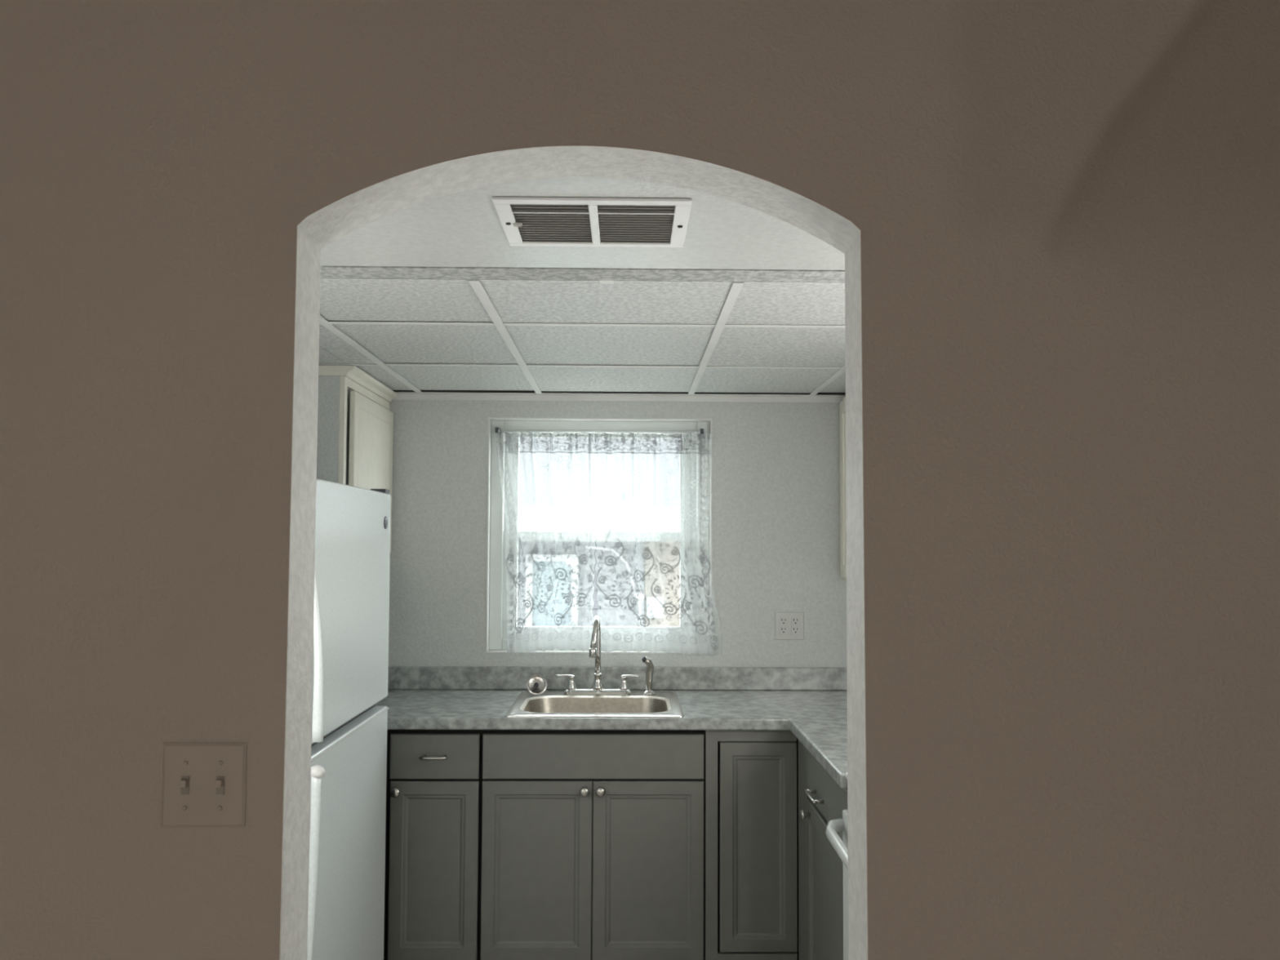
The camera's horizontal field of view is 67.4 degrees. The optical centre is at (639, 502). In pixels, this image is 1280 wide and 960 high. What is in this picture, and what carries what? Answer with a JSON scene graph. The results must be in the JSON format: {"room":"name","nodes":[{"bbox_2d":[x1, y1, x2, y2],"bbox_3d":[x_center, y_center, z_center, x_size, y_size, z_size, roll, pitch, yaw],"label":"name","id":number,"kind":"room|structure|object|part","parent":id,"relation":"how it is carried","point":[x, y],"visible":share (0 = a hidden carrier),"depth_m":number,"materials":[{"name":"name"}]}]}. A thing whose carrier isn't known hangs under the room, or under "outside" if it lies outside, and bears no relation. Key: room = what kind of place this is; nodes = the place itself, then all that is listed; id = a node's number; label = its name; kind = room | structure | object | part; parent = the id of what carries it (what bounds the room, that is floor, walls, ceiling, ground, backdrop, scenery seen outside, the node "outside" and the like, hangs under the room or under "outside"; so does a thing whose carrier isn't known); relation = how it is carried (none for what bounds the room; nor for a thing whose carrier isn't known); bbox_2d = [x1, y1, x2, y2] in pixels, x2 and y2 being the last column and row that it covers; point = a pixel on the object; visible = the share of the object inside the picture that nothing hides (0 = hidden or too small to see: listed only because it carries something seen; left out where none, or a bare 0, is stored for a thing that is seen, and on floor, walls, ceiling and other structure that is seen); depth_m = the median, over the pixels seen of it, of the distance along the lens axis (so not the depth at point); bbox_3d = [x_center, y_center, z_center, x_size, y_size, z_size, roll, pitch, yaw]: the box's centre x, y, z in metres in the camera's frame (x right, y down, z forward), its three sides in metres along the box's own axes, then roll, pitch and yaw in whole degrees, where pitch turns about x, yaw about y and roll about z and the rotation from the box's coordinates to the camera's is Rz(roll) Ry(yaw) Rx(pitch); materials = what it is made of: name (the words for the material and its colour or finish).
{"room":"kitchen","nodes":[
{"label":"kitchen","id":0,"kind":"room"},
{"bbox_2d":[318,278,845,395],"bbox_3d":[-0.218,-0.576,3.030,2.720,0.209,1.664,0,-3,-1],"label":"ceiling panels","id":1,"kind":"object","parent":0,"point":[341,300],"visible":0.41,"depth_m":2.79,"materials":[{"name":"tile"}]},
{"bbox_2d":[355,278,782,282],"bbox_3d":[-0.207,-0.517,2.190,2.720,0.019,0.008,0,-3,-1],"label":"trim","id":2,"kind":"structure","parent":1,"relation":"attached to","point":[356,278],"depth_m":2.19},
{"bbox_2d":[320,266,844,282],"bbox_3d":[-0.206,-0.613,2.145,2.720,0.212,0.088,0,-3,-1],"label":"trim","id":3,"kind":"structure","parent":0,"point":[326,272],"depth_m":2.13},
{"bbox_2d":[600,278,613,284],"bbox_3d":[-0.076,-0.505,2.182,0.031,0.010,0.027,0,-3,-1],"label":"trim","id":4,"kind":"structure","parent":3,"relation":"attached to","point":[602,281],"depth_m":2.17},
{"bbox_2d":[320,177,844,270],"bbox_3d":[-0.201,-0.630,1.777,2.720,0.211,0.636,0,-3,-1],"label":"ceiling","id":5,"kind":"structure","parent":0,"point":[464,228],"depth_m":1.90,"materials":[{"name":"white paint"}]},
{"bbox_2d":[491,196,692,247],"bbox_3d":[-0.085,-0.519,1.794,0.348,0.009,0.260,0,-3,-1],"label":"ceiling vent","id":6,"kind":"object","parent":5,"relation":"in","point":[623,222],"visible":1,"depth_m":1.78,"materials":[{"name":"metal"}]},
{"bbox_2d":[388,391,846,667],"bbox_3d":[-0.235,0.509,3.894,2.920,2.300,0.160,0,-3,-1],"label":"wall","id":7,"kind":"structure","parent":0,"point":[775,466],"depth_m":3.83,"materials":[{"name":"paint"}]},
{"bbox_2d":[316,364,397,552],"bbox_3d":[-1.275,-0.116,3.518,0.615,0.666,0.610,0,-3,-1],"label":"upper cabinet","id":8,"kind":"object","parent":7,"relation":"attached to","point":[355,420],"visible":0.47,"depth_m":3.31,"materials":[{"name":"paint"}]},
{"bbox_3d":[-1.274,-0.431,3.532,0.615,0.035,0.610,0,-3,-1],"label":"cornice","id":9,"kind":"part","parent":8,"relation":"part of","materials":[{"name":"beige paint"}]},
{"bbox_3d":[-1.007,-0.097,3.521,0.019,0.630,0.610,0,-3,-1],"label":"frame","id":10,"kind":"part","parent":8,"relation":"part of","materials":[{"name":"beige paint"}]},
{"bbox_3d":[-0.989,-0.090,3.546,0.018,0.560,0.540,0,-3,-1],"label":"door","id":11,"kind":"part","parent":8,"relation":"part of","materials":[{"name":"beige paint"}]},
{"bbox_2d":[318,280,845,395],"bbox_3d":[-0.219,-0.483,3.026,2.720,0.032,1.664,0,-3,-1],"label":"ceiling grid","id":12,"kind":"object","parent":7,"relation":"attached to","point":[736,286],"depth_m":2.75,"materials":[{"name":"white metal"}]},
{"bbox_2d":[485,417,712,653],"bbox_3d":[-0.162,0.134,3.890,0.898,0.938,0.124,0,-3,-1],"label":"window","id":13,"kind":"structure","parent":7,"relation":"in","point":[498,632],"depth_m":3.88,"materials":[{"name":"white plastic"}]},
{"bbox_2d":[494,427,703,434],"bbox_3d":[-0.162,-0.283,3.851,0.830,0.022,0.066,0,-3,-1],"label":"curtain rod","id":14,"kind":"object","parent":13,"relation":"attached to","point":[496,429],"visible":0.93,"depth_m":3.83,"materials":[{"name":"white metal"}]},
{"bbox_2d":[495,431,595,653],"bbox_3d":[-0.375,0.161,3.793,0.398,0.874,0.049,0,-3,1],"label":"lace curtain","id":15,"kind":"object","parent":14,"relation":"hanging from","point":[520,648],"visible":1,"depth_m":3.79,"materials":[{"name":"white fabric"}]},
{"bbox_3d":[-0.161,-0.283,3.838,0.784,0.011,0.010,0,-3,-1],"label":"rod","id":16,"kind":"part","parent":14,"relation":"part of","materials":[{"name":"white metal"}]},
{"bbox_2d":[594,432,721,656],"bbox_3d":[0.072,0.166,3.796,0.508,0.881,0.054,0,-3,-1],"label":"lace curtain","id":17,"kind":"object","parent":14,"relation":"hanging from","point":[676,438],"visible":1,"depth_m":3.80,"materials":[{"name":"white fabric"}]},
{"bbox_3d":[-0.163,0.335,3.892,0.782,0.433,0.027,0,-3,-1],"label":"sash","id":18,"kind":"part","parent":13,"relation":"part of","materials":[{"name":"clear glass"}]},
{"bbox_3d":[-0.161,-0.059,3.938,0.782,0.438,0.025,0,-3,-1],"label":"sash","id":19,"kind":"part","parent":13,"relation":"part of","materials":[{"name":"white plastic"}]},
{"bbox_2d":[387,666,847,690],"bbox_3d":[-0.225,0.666,3.106,2.713,0.089,1.396,0,-3,-1],"label":"backsplash","id":20,"kind":"structure","parent":7,"relation":"attached to","point":[413,677],"depth_m":3.79,"materials":[{"name":"laminate"}]},
{"bbox_2d":[392,391,845,402],"bbox_3d":[0.065,-0.419,3.849,2.130,0.027,0.022,0,-3,-1],"label":"trim","id":21,"kind":"structure","parent":7,"relation":"attached to","point":[401,395],"depth_m":3.85,"materials":[{"name":"white wood"}]},
{"bbox_2d":[392,390,845,394],"bbox_3d":[0.065,-0.438,3.808,2.130,0.012,0.005,0,-3,-1],"label":"trim","id":22,"kind":"structure","parent":7,"relation":"attached to","point":[482,391],"depth_m":3.80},
{"bbox_2d":[774,611,804,639],"bbox_3d":[0.595,0.493,3.822,0.116,0.112,0.008,0,-3,-1],"label":"outlet","id":23,"kind":"object","parent":7,"relation":"attached to","point":[788,625],"visible":1,"depth_m":3.82,"materials":[{"name":"plastic"}]},
{"bbox_2d":[779,617,787,634],"bbox_3d":[0.571,0.493,3.819,0.034,0.068,0.002,0,-3,-1],"label":"receptacle","id":24,"kind":"object","parent":23,"relation":"attached to","point":[783,620],"depth_m":3.82,"materials":[{"name":"plastic"}]},
{"bbox_2d":[791,617,799,634],"bbox_3d":[0.619,0.493,3.820,0.034,0.068,0.002,0,-3,-1],"label":"receptacle","id":25,"kind":"object","parent":23,"relation":"attached to","point":[795,621],"depth_m":3.82,"materials":[{"name":"plastic"}]},
{"bbox_2d":[0,0,1279,959],"bbox_3d":[0.031,0.173,1.369,4.700,2.750,0.115,0,-3,-1],"label":"wall","id":26,"kind":"structure","parent":0,"point":[1055,224],"depth_m":1.33,"materials":[{"name":"beige paint"}]},
{"bbox_2d":[160,742,247,826],"bbox_3d":[-0.587,0.380,1.286,0.112,0.112,0.014,0,-3,-1],"label":"light switch","id":27,"kind":"object","parent":26,"relation":"attached to","point":[204,784],"visible":1,"depth_m":1.29,"materials":[{"name":"plastic"}]},
{"bbox_3d":[0.039,1.552,0.281,4.900,0.100,7.296,0,-3,-1],"label":"floor","id":28,"kind":"structure","parent":0,"visible":0},
{"bbox_2d":[306,478,391,959],"bbox_3d":[-1.133,0.771,2.673,0.739,1.660,0.785,0,-3,-1],"label":"refrigerator","id":29,"kind":"object","parent":28,"relation":"on","point":[347,868],"visible":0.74,"depth_m":2.65,"materials":[{"name":"metal"}]},
{"bbox_3d":[-0.788,0.952,2.297,0.043,0.621,0.020,0,-3,-1],"label":"handle","id":30,"kind":"part","parent":29,"relation":"part of","materials":[{"name":"plastic"}]},
{"bbox_3d":[-0.785,0.352,2.323,0.046,0.451,0.022,0,-3,-1],"label":"handle","id":31,"kind":"part","parent":29,"relation":"part of","materials":[{"name":"plastic"}]},
{"bbox_3d":[-0.834,1.074,2.668,0.060,0.878,0.777,0,-3,-1],"label":"fridge door","id":32,"kind":"part","parent":29,"relation":"part of","materials":[{"name":"metal"}]},
{"bbox_3d":[-0.802,0.643,2.696,0.007,0.006,0.755,0,-3,-1],"label":"door edge trim","id":33,"kind":"part","parent":29,"relation":"part of","materials":[{"name":"white plastic"}]},
{"bbox_3d":[-0.830,0.281,2.703,0.060,0.651,0.777,0,-3,-1],"label":"freezer door","id":34,"kind":"part","parent":29,"relation":"part of","materials":[{"name":"metal"}]},
{"bbox_2d":[383,729,482,959],"bbox_3d":[-0.875,1.200,3.443,0.676,0.873,0.615,0,-3,-1],"label":"base cabinet","id":35,"kind":"object","parent":28,"relation":"on","point":[433,879],"visible":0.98,"depth_m":3.18,"materials":[{"name":"grey paint"}]},
{"bbox_3d":[-0.806,0.957,3.166,0.033,0.033,0.030,0,-3,-1],"label":"knob","id":36,"kind":"part","parent":35,"relation":"part of","materials":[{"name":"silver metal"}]},
{"bbox_3d":[-0.681,0.843,3.171,0.091,0.012,0.035,0,-3,-1],"label":"pull handle","id":37,"kind":"part","parent":35,"relation":"part of","materials":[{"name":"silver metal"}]},
{"bbox_3d":[-0.684,0.847,3.198,0.295,0.148,0.019,0,-3,-1],"label":"drawer","id":38,"kind":"part","parent":35,"relation":"part of","materials":[{"name":"grey paint"}]},
{"bbox_2d":[479,729,704,959],"bbox_3d":[-0.161,1.204,3.455,0.748,0.873,0.610,0,-3,-1],"label":"base cabinet","id":39,"kind":"object","parent":28,"relation":"on","point":[593,841],"visible":0.99,"depth_m":3.19,"materials":[{"name":"grey paint"}]},
{"bbox_3d":[-0.343,1.221,3.186,0.366,0.584,0.019,0,-3,-1],"label":"door","id":40,"kind":"part","parent":39,"relation":"part of","materials":[{"name":"grey paint"}]},
{"bbox_3d":[-0.183,0.958,3.175,0.033,0.033,0.030,0,-3,-1],"label":"knob","id":41,"kind":"part","parent":39,"relation":"part of","materials":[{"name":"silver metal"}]},
{"bbox_3d":[-0.155,0.849,3.205,0.738,0.148,0.019,0,-3,-1],"label":"false drawer","id":42,"kind":"part","parent":39,"relation":"part of","materials":[{"name":"grey paint"}]},
{"bbox_3d":[-0.130,0.958,3.176,0.033,0.033,0.030,0,-3,-1],"label":"knob","id":43,"kind":"part","parent":39,"relation":"part of","materials":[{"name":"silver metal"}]},
{"bbox_3d":[0.027,1.222,3.191,0.369,0.584,0.019,0,-3,-1],"label":"door","id":44,"kind":"part","parent":39,"relation":"part of","materials":[{"name":"grey paint"}]},
{"bbox_2d":[704,729,799,959],"bbox_3d":[0.665,1.209,3.482,0.903,0.873,0.579,0,-3,-1],"label":"base cabinet","id":45,"kind":"object","parent":28,"relation":"on","point":[751,776],"visible":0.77,"depth_m":3.20,"materials":[{"name":"grey paint"}]},
{"bbox_2d":[375,666,847,788],"bbox_3d":[-0.225,0.686,3.105,2.713,0.129,1.396,0,-3,-1],"label":"countertop","id":46,"kind":"structure","parent":45,"relation":"on","point":[810,703],"depth_m":3.54,"materials":[{"name":"laminate"}]},
{"bbox_2d":[504,691,684,717],"bbox_3d":[-0.156,0.802,3.445,0.598,0.167,0.533,0,-3,-1],"label":"sink","id":47,"kind":"object","parent":46,"relation":"in","point":[547,704],"visible":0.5,"depth_m":3.60,"materials":[{"name":"metal"}]},
{"bbox_2d":[526,674,546,694],"bbox_3d":[-0.391,0.691,3.631,0.076,0.071,0.041,0,-3,-1],"label":"strainer","id":48,"kind":"object","parent":47,"relation":"on","point":[536,684],"visible":1,"depth_m":3.63,"materials":[{"name":"metal"}]},
{"bbox_3d":[-0.391,0.689,3.624,0.018,0.018,0.026,0,-3,-1],"label":"stem","id":49,"kind":"part","parent":48,"relation":"part of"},
{"bbox_3d":[-0.156,0.802,3.433,0.528,0.161,0.377,0,-3,-1],"label":"bowl","id":50,"kind":"part","parent":47,"relation":"part of","materials":[{"name":"metal"}]},
{"bbox_2d":[641,656,655,694],"bbox_3d":[0.029,0.659,3.661,0.062,0.145,0.048,2,-3,-37],"label":"sprayer","id":51,"kind":"object","parent":47,"relation":"on","point":[650,667],"visible":1,"depth_m":3.65,"materials":[{"name":"silver metal"}]},
{"bbox_2d":[555,615,639,695],"bbox_3d":[-0.160,0.577,3.609,0.321,0.303,0.170,0,-3,-1],"label":"faucet","id":52,"kind":"object","parent":46,"relation":"on","point":[597,688],"visible":1,"depth_m":3.64,"materials":[{"name":"silver metal"}]},
{"bbox_3d":[-0.288,0.664,3.656,0.068,0.015,0.014,1,-3,-8],"label":"lever","id":53,"kind":"part","parent":52,"relation":"part of","materials":[{"name":"silver metal"}]},
{"bbox_3d":[-0.261,0.686,3.660,0.042,0.055,0.042,0,-3,-1],"label":"handle","id":54,"kind":"part","parent":52,"relation":"part of","materials":[{"name":"silver metal"}]},
{"bbox_3d":[-0.164,0.540,3.605,0.031,0.229,0.149,0,-3,6],"label":"spout","id":55,"kind":"part","parent":52,"relation":"part of","materials":[{"name":"silver metal"}]},
{"bbox_3d":[-0.161,0.721,3.660,0.256,0.020,0.056,0,-3,-1],"label":"plate","id":56,"kind":"part","parent":52,"relation":"part of","materials":[{"name":"silver metal"}]},
{"bbox_3d":[-0.161,0.682,3.662,0.048,0.062,0.048,0,-3,-1],"label":"spout","id":57,"kind":"part","parent":52,"relation":"part of","materials":[{"name":"silver metal"}]},
{"bbox_3d":[-0.061,0.687,3.663,0.042,0.055,0.042,0,-3,-1],"label":"handle","id":58,"kind":"part","parent":52,"relation":"part of","materials":[{"name":"silver metal"}]},
{"bbox_3d":[-0.034,0.665,3.660,0.068,0.015,0.014,0,-3,7],"label":"lever","id":59,"kind":"part","parent":52,"relation":"part of","materials":[{"name":"silver metal"}]},
{"bbox_2d":[798,740,847,959],"bbox_3d":[0.810,1.179,2.796,0.635,0.873,0.785,0,-3,-1],"label":"base cabinet","id":60,"kind":"object","parent":28,"relation":"on","point":[821,800],"visible":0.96,"depth_m":2.87,"materials":[{"name":"grey paint"}]},
{"bbox_3d":[0.511,0.967,2.969,0.030,0.033,0.033,0,-3,-1],"label":"knob","id":61,"kind":"part","parent":60,"relation":"part of","materials":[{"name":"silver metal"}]},
{"bbox_3d":[0.511,0.865,2.823,0.035,0.012,0.141,0,-3,-1],"label":"pull handle","id":62,"kind":"part","parent":60,"relation":"part of","materials":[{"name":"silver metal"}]},
{"bbox_3d":[0.538,1.208,2.714,0.019,0.575,0.608,0,-3,-1],"label":"door","id":63,"kind":"part","parent":60,"relation":"part of","materials":[{"name":"grey paint"}]},
{"bbox_3d":[0.539,0.831,2.731,0.019,0.150,0.608,0,-3,-1],"label":"drawer","id":64,"kind":"part","parent":60,"relation":"part of","materials":[{"name":"grey paint"}]},
{"bbox_2d":[825,772,848,959],"bbox_3d":[0.789,1.026,2.019,0.668,1.070,0.755,0,-3,-1],"label":"range","id":65,"kind":"object","parent":28,"relation":"on","point":[841,846],"visible":0.02,"depth_m":2.35,"materials":[{"name":"white metal"}]},
{"bbox_3d":[0.483,0.793,2.025,0.056,0.042,0.754,0,-3,-1],"label":"handle","id":66,"kind":"part","parent":65,"relation":"part of","materials":[{"name":"white ceramic"}]},
{"bbox_3d":[0.527,1.048,2.015,0.034,0.593,0.755,0,-3,-1],"label":"oven door","id":67,"kind":"part","parent":65,"relation":"part of","materials":[{"name":"metal"}]},
{"bbox_3d":[1.192,0.459,2.633,0.100,2.300,2.404,0,-3,-1],"label":"wall","id":68,"kind":"structure","parent":0,"visible":0},
{"bbox_2d":[839,396,846,581],"bbox_3d":[0.968,-0.082,3.161,0.331,0.735,1.382,0,-3,-1],"label":"upper cabinet","id":69,"kind":"object","parent":68,"relation":"attached to","point":[842,404],"visible":0.14,"depth_m":3.78,"materials":[{"name":"beige paint"}]},
{"label":"outside","id":70,"kind":"structure","parent":0,"visible":0},
{"bbox_3d":[-0.133,2.185,8.980,18.000,0.100,9.864,0,-3,-1],"label":"ground","id":71,"kind":"structure","parent":70,"visible":0},
{"bbox_2d":[517,437,679,626],"bbox_3d":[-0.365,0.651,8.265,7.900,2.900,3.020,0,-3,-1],"label":"window glass","id":72,"kind":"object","parent":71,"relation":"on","point":[668,495],"visible":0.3,"depth_m":7.18,"materials":[{"name":"clear glass"}]}
]}

